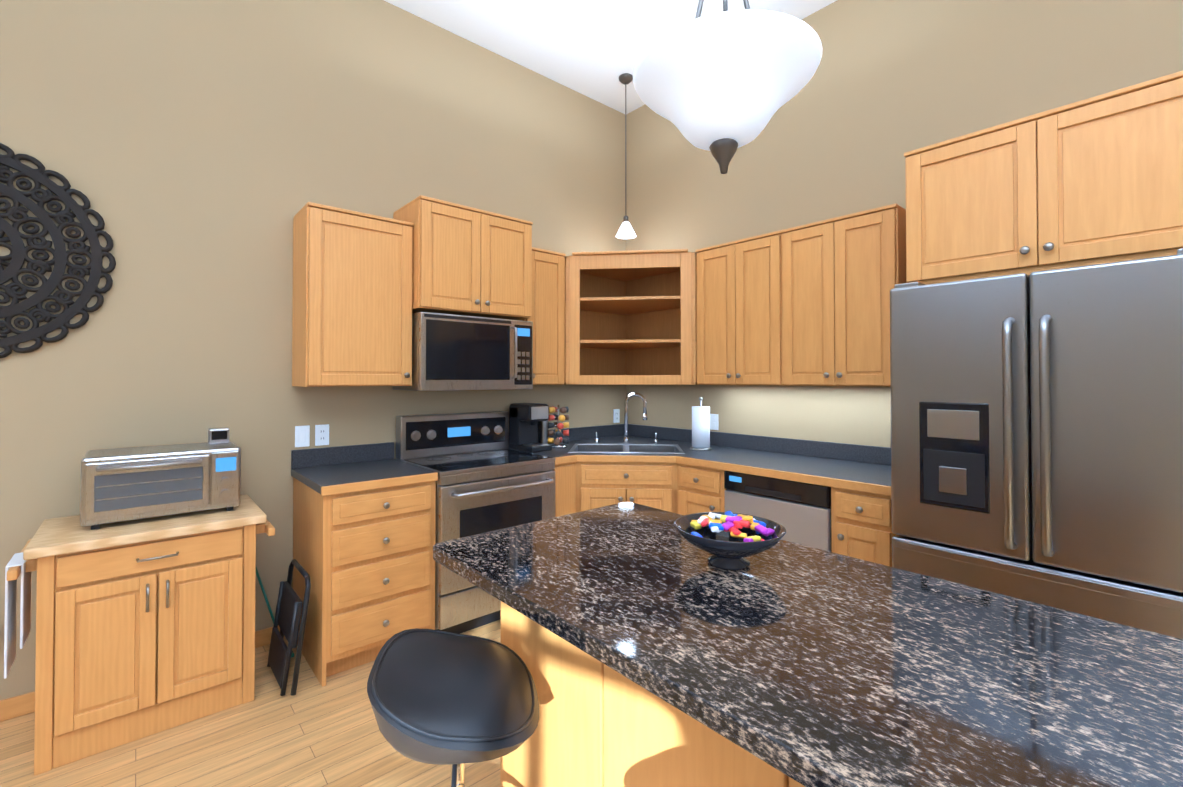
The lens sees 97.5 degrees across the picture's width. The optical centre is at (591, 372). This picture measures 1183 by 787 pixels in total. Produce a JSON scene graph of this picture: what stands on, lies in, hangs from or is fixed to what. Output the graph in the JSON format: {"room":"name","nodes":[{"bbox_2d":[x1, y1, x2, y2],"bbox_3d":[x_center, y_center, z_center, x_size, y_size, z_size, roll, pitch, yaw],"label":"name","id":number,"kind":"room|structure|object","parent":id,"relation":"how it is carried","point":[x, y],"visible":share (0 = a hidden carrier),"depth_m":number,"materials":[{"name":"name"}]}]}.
{"room":"kitchen","nodes":[
{"label":"kitchen","id":0,"kind":"room"},
{"bbox_2d":[0,620,500,786],"bbox_3d":[-0.054,1.429,-0.784,7.700,0.080,7.700,1,-1,-41],"label":"floor","id":1,"kind":"structure","parent":0,"point":[312,732],"depth_m":1.95,"materials":[{"name":"brown wood"}]},
{"bbox_2d":[4,495,274,775],"bbox_3d":[-1.870,1.025,2.220,0.805,0.806,0.555,1,-1,-41],"label":"kitchen cart","id":2,"kind":"object","parent":1,"relation":"on","point":[145,627],"visible":0.96,"depth_m":2.01,"materials":[{"name":"brown wood"}]},
{"bbox_2d":[80,428,240,529],"bbox_3d":[-1.869,0.444,2.279,0.520,0.355,0.378,1,-1,-41],"label":"toaster oven","id":3,"kind":"object","parent":2,"relation":"on","point":[124,484],"visible":1,"depth_m":2.16,"materials":[{"name":"silver metal"}]},
{"bbox_2d":[256,567,293,657],"bbox_3d":[-1.633,1.183,2.650,0.163,0.500,0.234,1,-1,-41],"label":"power cord","id":4,"kind":"object","parent":1,"relation":"on","point":[266,599],"visible":0.29,"depth_m":2.65,"materials":[{"name":"green plastic"}]},
{"bbox_2d":[267,559,310,695],"bbox_3d":[-1.421,1.174,2.434,0.119,0.504,0.362,1,-1,-41],"label":"step stool","id":5,"kind":"object","parent":1,"relation":"on","point":[289,609],"visible":0.98,"depth_m":2.36,"materials":[{"name":"black plastic"}]},
{"bbox_2d":[291,442,437,686],"bbox_3d":[-1.210,0.928,2.750,0.555,1.014,0.660,1,-1,-41],"label":"drawers","id":6,"kind":"object","parent":1,"relation":"on","point":[364,522],"visible":1,"depth_m":2.53,"materials":[{"name":"brown wood"}]},
{"bbox_2d":[367,628,538,786],"bbox_3d":[-0.330,1.042,1.212,0.464,0.745,0.484,1,-1,-41],"label":"stool","id":7,"kind":"object","parent":1,"relation":"on","point":[457,702],"visible":1,"depth_m":1.14,"materials":[{"name":"black leather"}]},
{"bbox_2d":[396,411,554,633],"bbox_3d":[-0.684,0.852,3.151,0.756,1.175,0.696,1,-1,-41],"label":"range","id":8,"kind":"object","parent":1,"relation":"on","point":[488,480],"visible":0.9,"depth_m":2.98,"materials":[{"name":"silver metal"}]},
{"bbox_2d":[553,460,583,516],"bbox_3d":[-0.322,1.007,3.508,0.252,0.874,0.684,1,-1,-41],"label":"base cabinet","id":9,"kind":"object","parent":1,"relation":"on","point":[569,474],"depth_m":3.30,"materials":[{"name":"brown wood"}]},
{"bbox_2d":[549,444,603,451],"bbox_3d":[-0.115,0.627,3.649,0.278,0.190,0.279,1,-1,-41],"label":"sink","id":10,"kind":"object","parent":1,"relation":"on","point":[570,447],"depth_m":3.83,"materials":[{"name":"silver metal"}]},
{"bbox_2d":[576,448,615,455],"bbox_3d":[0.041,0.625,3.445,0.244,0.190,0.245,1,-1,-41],"label":"sink","id":11,"kind":"object","parent":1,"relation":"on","point":[587,451],"depth_m":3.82,"materials":[{"name":"silver metal"}]},
{"bbox_2d":[580,440,615,443],"bbox_3d":[0.066,0.630,3.831,0.244,0.190,0.245,1,-1,-41],"label":"sink","id":12,"kind":"object","parent":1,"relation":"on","point":[581,441],"depth_m":4.05,"materials":[{"name":"grey metal"}]},
{"bbox_2d":[584,464,667,499],"bbox_3d":[0.223,1.005,3.337,0.473,0.874,0.473,1,-1,-41],"label":"base cabinet","id":13,"kind":"object","parent":1,"relation":"on","point":[625,484],"depth_m":3.31,"materials":[{"name":"brown wood"}]},
{"bbox_2d":[508,448,571,459],"bbox_3d":[-0.372,0.550,3.514,0.178,0.040,0.618,1,-1,-41],"label":"countertop","id":14,"kind":"structure","parent":13,"relation":"on","point":[557,455],"depth_m":3.35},
{"bbox_2d":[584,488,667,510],"bbox_3d":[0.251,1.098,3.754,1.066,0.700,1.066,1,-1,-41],"label":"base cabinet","id":15,"kind":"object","parent":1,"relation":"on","point":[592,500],"depth_m":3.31,"materials":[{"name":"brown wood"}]},
{"bbox_2d":[604,444,651,451],"bbox_3d":[0.242,0.627,3.626,0.307,0.190,0.307,1,-1,-41],"label":"sink","id":16,"kind":"object","parent":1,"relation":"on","point":[619,447],"depth_m":3.82,"materials":[{"name":"silver metal"}]},
{"bbox_2d":[500,606,796,786],"bbox_3d":[0.397,0.969,1.240,0.614,0.893,1.386,1,-1,-41],"label":"kitchen island","id":17,"kind":"object","parent":1,"relation":"on","point":[594,728],"depth_m":1.22,"materials":[{"name":"brown wood"}]},
{"bbox_2d":[433,502,1182,786],"bbox_3d":[0.329,0.503,1.177,0.800,0.037,1.490,1,-1,-41],"label":"island countertop","id":18,"kind":"structure","parent":17,"relation":"on","point":[823,668],"depth_m":0.88,"materials":[{"name":"black stone"}]},
{"bbox_2d":[674,511,785,569],"bbox_3d":[0.349,0.422,1.322,0.276,0.127,0.276,1,-1,-41],"label":"candy bowl","id":19,"kind":"object","parent":18,"relation":"on","point":[729,540],"visible":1,"depth_m":1.29,"materials":[{"name":"black glass"}]},
{"bbox_2d":[636,440,663,443],"bbox_3d":[0.444,0.629,3.806,0.245,0.190,0.245,1,-1,-41],"label":"sink","id":20,"kind":"object","parent":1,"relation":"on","point":[637,441],"depth_m":4.02,"materials":[{"name":"grey metal"}]},
{"bbox_2d":[636,448,675,455],"bbox_3d":[0.418,0.624,3.420,0.245,0.190,0.245,1,-1,-41],"label":"sink","id":21,"kind":"object","parent":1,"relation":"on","point":[639,451],"depth_m":3.41,"materials":[{"name":"silver metal"}]},
{"bbox_2d":[652,444,703,451],"bbox_3d":[0.599,0.627,3.602,0.279,0.190,0.279,1,-1,-41],"label":"sink","id":22,"kind":"object","parent":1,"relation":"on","point":[675,447],"depth_m":3.79,"materials":[{"name":"silver metal"}]},
{"bbox_2d":[668,460,775,514],"bbox_3d":[0.842,1.006,3.368,0.684,0.874,0.425,1,-1,-41],"label":"base cabinet","id":23,"kind":"object","parent":1,"relation":"on","point":[672,471],"depth_m":3.18,"materials":[{"name":"brown wood"}]},
{"bbox_2d":[724,471,831,551],"bbox_3d":[1.184,1.004,2.976,0.576,0.868,0.609,1,-1,-41],"label":"dishwasher","id":24,"kind":"object","parent":1,"relation":"on","point":[800,512],"visible":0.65,"depth_m":2.72,"materials":[{"name":"silver metal"}]},
{"bbox_2d":[824,484,896,566],"bbox_3d":[1.520,0.996,2.635,0.628,0.874,0.337,1,-1,-41],"label":"base cabinet","id":25,"kind":"object","parent":1,"relation":"on","point":[861,518],"depth_m":2.45,"materials":[{"name":"brown wood"}]},
{"bbox_2d":[552,436,890,491],"bbox_3d":[0.673,0.549,3.257,1.095,0.044,2.380,1,-1,-41],"label":"countertop","id":26,"kind":"structure","parent":25,"relation":"on","point":[782,465],"depth_m":3.06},
{"bbox_2d":[509,403,551,451],"bbox_3d":[-0.405,0.373,3.605,0.220,0.315,0.290,1,-1,-41],"label":"coffee maker","id":27,"kind":"object","parent":26,"relation":"on","point":[528,427],"visible":0.98,"depth_m":3.56,"materials":[{"name":"black plastic"}]},
{"bbox_2d":[548,405,568,447],"bbox_3d":[-0.238,0.382,3.718,0.157,0.300,0.157,1,-1,-41],"label":"rack","id":28,"kind":"object","parent":26,"relation":"on","point":[558,432],"visible":0.98,"depth_m":3.69,"materials":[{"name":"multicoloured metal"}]},
{"bbox_2d":[594,392,657,444],"bbox_3d":[0.256,0.338,3.843,0.352,0.384,0.352,1,-1,-41],"label":"faucet","id":29,"kind":"object","parent":26,"relation":"on","point":[626,437],"visible":1,"depth_m":3.84,"materials":[{"name":"silver metal"}]},
{"bbox_2d":[690,397,711,450],"bbox_3d":[0.757,0.349,3.591,0.150,0.363,0.150,1,-1,-41],"label":"paper towel holder","id":30,"kind":"object","parent":26,"relation":"on","point":[700,427],"visible":1,"depth_m":3.54,"materials":[{"name":"white paper"}]},
{"bbox_2d":[890,249,1182,638],"bbox_3d":[1.824,0.526,2.073,0.869,1.800,0.904,1,-1,-41],"label":"refrigerator","id":31,"kind":"object","parent":1,"relation":"on","point":[1036,436],"visible":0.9,"depth_m":1.78,"materials":[{"name":"silver metal"}]},
{"bbox_2d":[0,0,625,699],"bbox_3d":[-2.554,-0.434,2.102,7.700,3.720,0.100,1,-1,-41],"label":"wall","id":32,"kind":"structure","parent":0,"point":[200,154],"depth_m":2.68,"materials":[{"name":"paint"}]},
{"bbox_2d":[0,143,115,357],"bbox_3d":[-2.502,-0.499,2.058,0.910,0.910,0.032,1,-1,-41],"label":"art","id":33,"kind":"object","parent":32,"relation":"attached to","point":[17,256],"visible":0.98,"depth_m":2.21,"materials":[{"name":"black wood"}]},
{"bbox_2d":[0,625,284,721],"bbox_3d":[-3.533,1.371,1.147,5.000,0.085,0.014,1,-1,-41],"label":"baseboard","id":34,"kind":"structure","parent":32,"relation":"attached to","point":[17,706],"depth_m":2.16,"materials":[{"name":"brown wood"}]},
{"bbox_2d":[295,425,309,446],"bbox_3d":[-1.593,0.350,2.861,0.072,0.116,0.008,1,-1,-41],"label":"electrical outlet plate","id":35,"kind":"object","parent":32,"relation":"attached to","point":[302,436],"depth_m":2.86,"materials":[{"name":"white plastic"}]},
{"bbox_2d":[315,424,328,445],"bbox_3d":[-1.518,0.351,2.926,0.072,0.116,0.009,1,-1,-41],"label":"electrical outlet plate","id":36,"kind":"object","parent":32,"relation":"attached to","point":[321,431],"depth_m":2.92,"materials":[{"name":"white plastic"}]},
{"bbox_2d":[292,195,565,386],"bbox_3d":[-0.871,-0.455,3.211,1.641,1.066,0.438,1,-1,-41],"label":"upper cabinet","id":37,"kind":"object","parent":32,"relation":"attached to","point":[366,286],"visible":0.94,"depth_m":2.90,"materials":[{"name":"brown wood"}]},
{"bbox_2d":[393,312,532,390],"bbox_3d":[-0.782,-0.114,3.264,0.756,0.440,0.472,1,-1,-41],"label":"microwave","id":38,"kind":"object","parent":37,"relation":"attached to","point":[455,352],"visible":0.96,"depth_m":3.08,"materials":[{"name":"silver metal"}]},
{"bbox_2d":[509,424,623,443],"bbox_3d":[-0.171,0.488,4.088,1.234,0.100,0.020,1,-1,-41],"label":"backsplash","id":39,"kind":"structure","parent":32,"relation":"attached to","point":[617,429],"depth_m":4.23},
{"bbox_2d":[613,409,619,422],"bbox_3d":[0.214,0.371,4.440,0.072,0.116,0.009,1,-1,-41],"label":"electrical outlet plate","id":40,"kind":"object","parent":32,"relation":"attached to","point":[616,412],"depth_m":4.44,"materials":[{"name":"white plastic"}]},
{"bbox_2d":[564,249,697,384],"bbox_3d":[0.281,-0.376,3.848,0.925,0.926,0.997,1,-1,-41],"label":"shelf","id":41,"kind":"object","parent":32,"relation":"attached to","point":[631,317],"visible":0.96,"depth_m":4.02,"materials":[{"name":"brown wood"}]},
{"bbox_2d":[384,0,836,113],"bbox_3d":[-0.054,-2.371,-0.735,7.700,0.080,7.700,1,-1,-41],"label":"ceiling","id":42,"kind":"structure","parent":0,"point":[594,49],"depth_m":3.42,"materials":[{"name":"paint"}]},
{"bbox_2d":[616,73,635,238],"bbox_3d":[0.264,-1.657,3.984,0.156,1.225,0.156,1,-1,-41],"label":"mini pendant light","id":43,"kind":"object","parent":42,"relation":"hanging from","point":[625,231],"visible":1,"depth_m":3.97,"materials":[{"name":"silver metal"}]},
{"bbox_2d":[633,0,821,173],"bbox_3d":[0.333,-1.402,1.318,0.456,1.805,0.456,1,-1,-41],"label":"pendant light","id":44,"kind":"object","parent":42,"relation":"hanging from","point":[724,85],"visible":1,"depth_m":1.19,"materials":[{"name":"white glass"}]},
{"bbox_2d":[626,0,1182,447],"bbox_3d":[2.840,-0.439,1.704,0.100,3.720,7.600,1,-1,-41],"label":"wall","id":45,"kind":"structure","parent":0,"point":[887,86],"depth_m":3.07,"materials":[{"name":"paint"}]},
{"bbox_2d":[710,414,718,429],"bbox_3d":[0.904,0.363,3.827,0.008,0.116,0.072,1,-1,-41],"label":"electrical outlet plate","id":46,"kind":"object","parent":45,"relation":"attached to","point":[714,423],"depth_m":3.82,"materials":[{"name":"white plastic"}]},
{"bbox_2d":[628,424,890,463],"bbox_3d":[1.077,0.482,3.612,0.020,0.100,2.380,1,-1,-41],"label":"backsplash","id":47,"kind":"structure","parent":45,"relation":"attached to","point":[866,454],"depth_m":3.40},
{"bbox_2d":[695,203,905,386],"bbox_3d":[1.237,-0.385,3.184,0.358,0.926,1.254,1,-1,-41],"label":"upper cabinet","id":48,"kind":"object","parent":45,"relation":"attached to","point":[806,305],"visible":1,"depth_m":2.98,"materials":[{"name":"brown wood"}]},
{"bbox_2d":[904,71,1182,284],"bbox_3d":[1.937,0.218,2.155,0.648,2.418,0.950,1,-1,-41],"label":"upper cabinet","id":49,"kind":"object","parent":45,"relation":"attached to","point":[1098,179],"visible":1,"depth_m":1.95,"materials":[{"name":"brown wood"}]}
]}

